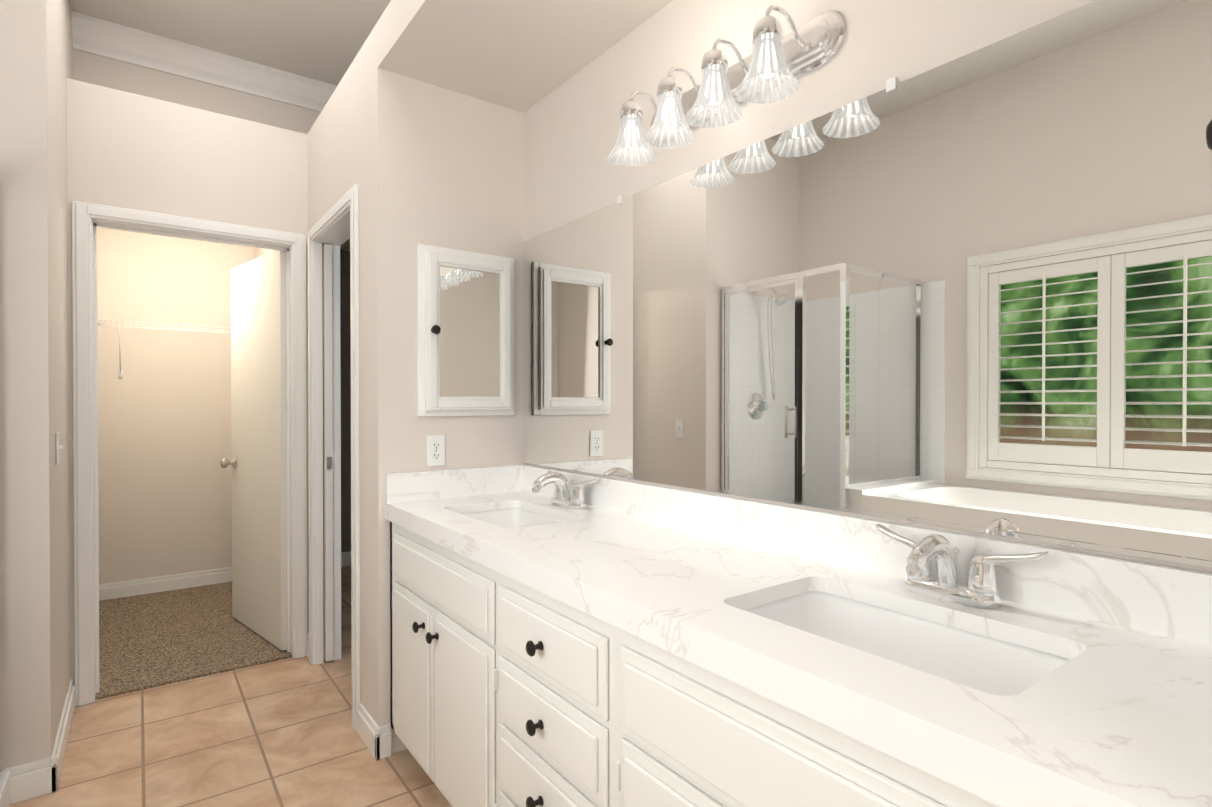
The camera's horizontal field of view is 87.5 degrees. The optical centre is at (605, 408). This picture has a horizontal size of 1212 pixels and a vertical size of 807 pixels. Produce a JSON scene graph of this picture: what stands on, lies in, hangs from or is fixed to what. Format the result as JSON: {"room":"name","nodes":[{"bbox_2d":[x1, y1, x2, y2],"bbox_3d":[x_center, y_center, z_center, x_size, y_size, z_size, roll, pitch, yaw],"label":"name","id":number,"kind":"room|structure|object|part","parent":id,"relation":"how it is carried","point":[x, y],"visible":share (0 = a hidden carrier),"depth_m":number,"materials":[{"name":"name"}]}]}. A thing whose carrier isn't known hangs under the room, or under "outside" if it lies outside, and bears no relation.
{"room":"bathroom","nodes":[
{"label":"bathroom","id":0,"kind":"room"},
{"bbox_2d":[0,0,72,771],"bbox_3d":[-2.914,-0.264,2.793,0.900,3.000,2.535,0,1,-36],"label":"wall","id":1,"kind":"structure","parent":0,"point":[36,55],"depth_m":2.02,"materials":[{"name":"beige paint"}]},
{"bbox_2d":[2,756,57,803],"bbox_3d":[-1.835,1.186,2.015,0.131,0.112,0.016,0,1,-36],"label":"baseboard","id":2,"kind":"structure","parent":1,"relation":"attached to","point":[30,780],"depth_m":2.01,"materials":[{"name":"white wood"}]},
{"bbox_2d":[56,431,62,464],"bbox_3d":[-1.928,0.140,2.234,0.017,0.115,0.070,0,1,-36],"label":"light switch","id":3,"kind":"object","parent":1,"relation":"attached to","point":[58,446],"visible":0.98,"depth_m":2.23,"materials":[{"name":"white plastic"}]},
{"bbox_3d":[-1.933,0.140,2.230,0.005,0.115,0.070,0,1,-36],"label":"plate","id":4,"kind":"part","parent":3,"relation":"part of","materials":[{"name":"white plastic"}]},
{"bbox_2d":[50,679,74,792],"bbox_3d":[-2.001,1.183,2.337,0.016,0.112,0.731,0,1,-36],"label":"baseboard","id":5,"kind":"structure","parent":1,"relation":"attached to","point":[61,741],"depth_m":2.27,"materials":[{"name":"white wood"}]},
{"bbox_2d":[67,117,308,685],"bbox_3d":[-1.890,0.015,2.936,0.915,2.440,0.115,0,1,-36],"label":"wall","id":6,"kind":"structure","parent":0,"point":[108,165],"depth_m":2.82,"materials":[{"name":"beige paint"}]},
{"bbox_2d":[72,201,306,705],"bbox_3d":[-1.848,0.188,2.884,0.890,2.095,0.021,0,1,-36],"label":"trim","id":7,"kind":"structure","parent":6,"relation":"attached to","point":[83,213],"depth_m":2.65,"materials":[{"name":"white wood"}]},
{"bbox_2d":[220,250,286,650],"bbox_3d":[-1.910,0.204,3.407,0.234,2.015,0.748,0,1,-36],"label":"closet door","id":8,"kind":"structure","parent":6,"relation":"in","point":[258,422],"depth_m":3.35,"materials":[{"name":"white paint"}]},
{"bbox_3d":[-2.113,0.310,3.640,0.182,0.065,0.084,0,1,-36],"label":"knob","id":9,"kind":"part","parent":8,"relation":"part of","materials":[{"name":"silver metal"}]},
{"bbox_2d":[95,582,291,699],"bbox_3d":[-2.353,1.249,3.669,1.030,0.062,1.810,0,1,-36],"label":"floor","id":10,"kind":"structure","parent":0,"point":[151,640],"depth_m":3.33,"materials":[{"name":"beige carpet"}]},
{"bbox_2d":[73,49,320,133],"bbox_3d":[-1.422,-1.570,3.709,2.600,0.400,0.120,0,1,-36],"label":"wall","id":11,"kind":"structure","parent":0,"point":[117,75],"depth_m":3.15,"materials":[{"name":"beige paint"}]},
{"bbox_2d":[71,11,336,111],"bbox_3d":[-1.357,-1.707,3.619,2.600,0.125,0.100,0,1,-36],"label":"crown molding","id":12,"kind":"structure","parent":11,"relation":"attached to","point":[107,39],"depth_m":3.12,"materials":[{"name":"white wood"}]},
{"bbox_2d":[67,23,376,250],"bbox_3d":[-1.342,-1.290,3.602,2.600,0.160,2.850,0,1,-36],"label":"wall","id":13,"kind":"structure","parent":0,"point":[90,102],"depth_m":2.81,"materials":[{"name":"beige paint"}]},
{"bbox_2d":[97,227,350,583],"bbox_3d":[-2.224,0.002,4.806,2.600,2.440,0.120,0,1,-36],"label":"wall","id":14,"kind":"structure","parent":0,"point":[164,449],"depth_m":4.22,"materials":[{"name":"beige paint"}]},
{"bbox_2d":[97,319,230,378],"bbox_3d":[-2.758,-0.361,4.137,0.943,0.345,0.316,0,1,-36],"label":"wire closet shelf","id":15,"kind":"object","parent":14,"relation":"attached to","point":[120,371],"visible":0.65,"depth_m":4.01,"materials":[{"name":"white metal"}]},
{"bbox_2d":[99,567,231,600],"bbox_3d":[-2.848,1.170,4.269,0.948,0.112,0.016,0,1,-36],"label":"baseboard","id":16,"kind":"structure","parent":14,"relation":"attached to","point":[114,590],"depth_m":4.20,"materials":[{"name":"white wood"}]},
{"bbox_2d":[341,551,350,566],"bbox_3d":[-1.769,1.164,5.066,1.570,0.112,0.016,0,1,-36],"label":"baseboard","id":17,"kind":"structure","parent":14,"relation":"attached to","point":[345,559],"depth_m":4.88,"materials":[{"name":"white"}]},
{"bbox_2d":[69,0,390,85],"bbox_3d":[-0.634,-1.807,1.883,3.740,0.100,6.690,0,1,-36],"label":"ceiling","id":18,"kind":"structure","parent":0,"point":[322,40],"depth_m":2.92,"materials":[{"name":"white paint"}]},
{"bbox_2d":[9,566,451,806],"bbox_3d":[-0.634,1.268,1.905,3.740,0.050,6.690,0,1,-36],"label":"floor","id":19,"kind":"structure","parent":0,"point":[281,733],"depth_m":2.30,"materials":[{"name":"beige tile"}]},
{"bbox_2d":[0,770,9,806],"bbox_3d":[-1.930,0.231,1.405,0.806,2.030,0.849,0,1,-36],"label":"shower","id":20,"kind":"object","parent":19,"relation":"on","point":[4,788],"visible":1,"depth_m":1.93,"materials":[{"name":"white ceramic"}]},
{"bbox_2d":[384,497,1211,806],"bbox_3d":[0.078,0.808,1.527,0.595,0.875,2.198,0,1,-36],"label":"bathroom vanity","id":21,"kind":"object","parent":19,"relation":"on","point":[566,639],"depth_m":1.06,"materials":[{"name":"white paint"}]},
{"bbox_2d":[384,489,1211,806],"bbox_3d":[0.091,0.355,1.534,0.565,0.030,2.198,0,1,-36],"label":"countertop","id":22,"kind":"structure","parent":21,"relation":"on","point":[622,563],"depth_m":1.33,"materials":[{"name":"white stone"}]},
{"bbox_2d":[432,505,599,536],"bbox_3d":[-0.303,0.436,2.049,0.326,0.163,0.506,0,1,-36],"label":"sink","id":23,"kind":"object","parent":22,"relation":"in","point":[502,514],"depth_m":2.23,"materials":[{"name":"white ceramic"}]},
{"bbox_2d":[528,469,599,508],"bbox_3d":[-0.174,0.275,2.142,0.174,0.120,0.301,0,1,-36],"label":"faucet","id":24,"kind":"object","parent":22,"relation":"on","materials":[{"name":"silver metal"}]},
{"bbox_2d":[696,577,1119,728],"bbox_3d":[0.453,0.443,1.025,0.326,0.163,0.506,0,1,-36],"label":"sink","id":25,"kind":"object","parent":22,"relation":"in","point":[1009,674],"depth_m":1.05,"materials":[{"name":"white ceramic"}]},
{"bbox_2d":[868,521,1055,612],"bbox_3d":[0.582,0.282,1.118,0.174,0.120,0.301,0,1,-36],"label":"faucet","id":26,"kind":"object","parent":22,"relation":"on","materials":[{"name":"silver metal"}]},
{"bbox_2d":[256,82,369,713],"bbox_3d":[-1.639,0.011,3.463,0.115,2.440,2.735,0,1,-36],"label":"wall","id":27,"kind":"structure","parent":0,"point":[337,168],"depth_m":2.41,"materials":[{"name":"beige paint"}]},
{"bbox_2d":[306,633,308,658],"bbox_3d":[-1.470,1.178,3.132,0.016,0.112,0.082,0,1,-36],"label":"baseboard","id":28,"kind":"structure","parent":27,"relation":"attached to","point":[307,647],"depth_m":3.12,"materials":[{"name":"white wood"}]},
{"bbox_2d":[322,244,333,661],"bbox_3d":[-1.564,0.214,3.363,0.035,2.013,0.768,0,1,-36],"label":"pocket door","id":29,"kind":"structure","parent":27,"relation":"in","point":[327,328],"depth_m":3.06,"materials":[{"name":"white paint"}]},
{"bbox_2d":[327,457,331,468],"bbox_3d":[-1.335,0.264,3.054,0.021,0.060,0.004,0,1,-36],"label":"door latch","id":30,"kind":"object","parent":29,"relation":"attached to","point":[329,462],"depth_m":3.05,"materials":[{"name":"silver metal"}]},
{"bbox_2d":[308,184,359,730],"bbox_3d":[-1.151,0.189,2.787,0.137,2.095,0.825,0,1,-36],"label":"door frame","id":31,"kind":"structure","parent":27,"relation":"attached to","point":[349,199],"depth_m":3.04,"materials":[{"name":"white wood"}]},
{"bbox_2d":[357,702,379,759],"bbox_3d":[-0.874,1.184,2.326,0.016,0.112,0.244,0,1,-36],"label":"baseboard","id":32,"kind":"structure","parent":27,"relation":"attached to","point":[367,725],"depth_m":2.31,"materials":[{"name":"white wood"}]},
{"bbox_2d":[368,68,523,753],"bbox_3d":[-0.604,0.019,2.457,0.585,2.440,0.115,0,1,-36],"label":"wall","id":33,"kind":"structure","parent":0,"point":[445,168],"depth_m":2.32,"materials":[{"name":"beige paint"}]},
{"bbox_2d":[375,724,390,760],"bbox_3d":[-0.791,1.184,2.245,0.055,0.112,0.016,0,1,-36],"label":"baseboard","id":34,"kind":"structure","parent":33,"relation":"attached to","point":[385,741],"depth_m":2.24,"materials":[{"name":"white wood"}]},
{"bbox_2d":[427,435,444,465],"bbox_3d":[-0.633,0.157,2.358,0.070,0.115,0.008,0,1,-36],"label":"outlet","id":35,"kind":"object","parent":33,"relation":"attached to","point":[435,450],"visible":1,"depth_m":2.36,"materials":[{"name":"white plastic"}]},
{"bbox_2d":[385,465,519,500],"bbox_3d":[-0.562,0.283,2.404,0.541,0.103,0.020,0,1,-36],"label":"backsplash","id":36,"kind":"structure","parent":33,"relation":"attached to","point":[414,486],"depth_m":2.38,"materials":[{"name":"white stone"}]},
{"bbox_2d":[417,244,514,415],"bbox_3d":[-0.510,-0.286,2.404,0.395,0.630,0.076,0,1,-36],"label":"mirrored medicine cabinet","id":37,"kind":"object","parent":33,"relation":"attached to","point":[465,333],"visible":1,"depth_m":2.40,"materials":[{"name":"white wood"}]},
{"bbox_3d":[-0.620,-0.285,2.297,0.033,0.032,0.035,0,1,-36],"label":"knob","id":38,"kind":"part","parent":37,"relation":"part of","materials":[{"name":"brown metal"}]},
{"bbox_3d":[-0.519,-0.286,2.416,0.249,0.484,0.008,0,1,-36],"label":"glass","id":39,"kind":"part","parent":37,"relation":"part of","materials":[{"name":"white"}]},
{"bbox_2d":[520,465,1211,648],"bbox_3d":[0.310,0.288,1.695,0.020,0.103,2.198,0,1,-36],"label":"backsplash","id":40,"kind":"structure","parent":33,"relation":"attached to","point":[1170,603],"depth_m":1.13,"materials":[{"name":"white stone"}]},
{"bbox_2d":[377,0,672,112],"bbox_3d":[0.119,-1.274,1.468,0.585,0.160,2.320,0,1,-36],"label":"ceiling","id":41,"kind":"structure","parent":0,"point":[523,56],"depth_m":2.08,"materials":[{"name":"beige paint"}]},
{"bbox_2d":[607,5,845,165],"bbox_3d":[0.243,-0.799,1.600,0.230,0.208,0.660,0,1,-36],"label":"sconce","id":42,"kind":"object","parent":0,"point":[776,59],"visible":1,"depth_m":1.49,"materials":[{"name":"glass"}]},
{"bbox_3d":[0.071,-0.755,1.753,0.134,0.118,0.134,0,1,-36],"label":"lamp shade","id":43,"kind":"part","parent":42,"relation":"part of","materials":[{"name":"clear glass"}]},
{"bbox_3d":[0.164,-0.754,1.626,0.134,0.118,0.134,0,1,-36],"label":"lamp shade","id":44,"kind":"part","parent":42,"relation":"part of","materials":[{"name":"clear glass"}]},
{"bbox_3d":[0.257,-0.754,1.500,0.134,0.118,0.134,0,1,-36],"label":"lamp shade","id":45,"kind":"part","parent":42,"relation":"part of","materials":[{"name":"clear glass"}]},
{"bbox_3d":[0.325,-0.846,1.660,0.028,0.116,0.660,0,1,-36],"label":"plate","id":46,"kind":"part","parent":42,"relation":"part of","materials":[{"name":"silver metal"}]},
{"bbox_3d":[0.350,-0.753,1.374,0.134,0.118,0.134,0,1,-36],"label":"lamp shade","id":47,"kind":"part","parent":42,"relation":"part of","materials":[{"name":"clear glass"}]},
{"bbox_2d":[523,0,1211,572],"bbox_3d":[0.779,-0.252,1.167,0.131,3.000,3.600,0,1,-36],"label":"vanity mirror","id":48,"kind":"object","parent":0,"point":[971,292],"depth_m":1.29,"materials":[{"name":"white mirror"}]},
{"bbox_3d":[0.809,0.032,0.619,0.495,2.440,0.120,0,1,-36],"label":"wall","id":49,"kind":"structure","parent":0,"visible":0},
{"bbox_2d":[1206,120,1211,149],"bbox_3d":[0.750,-0.274,0.697,0.395,0.630,0.076,0,1,-36],"label":"mirrored medicine cabinet","id":50,"kind":"object","parent":49,"relation":"attached to","point":[1209,135],"visible":1,"depth_m":0.63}
]}

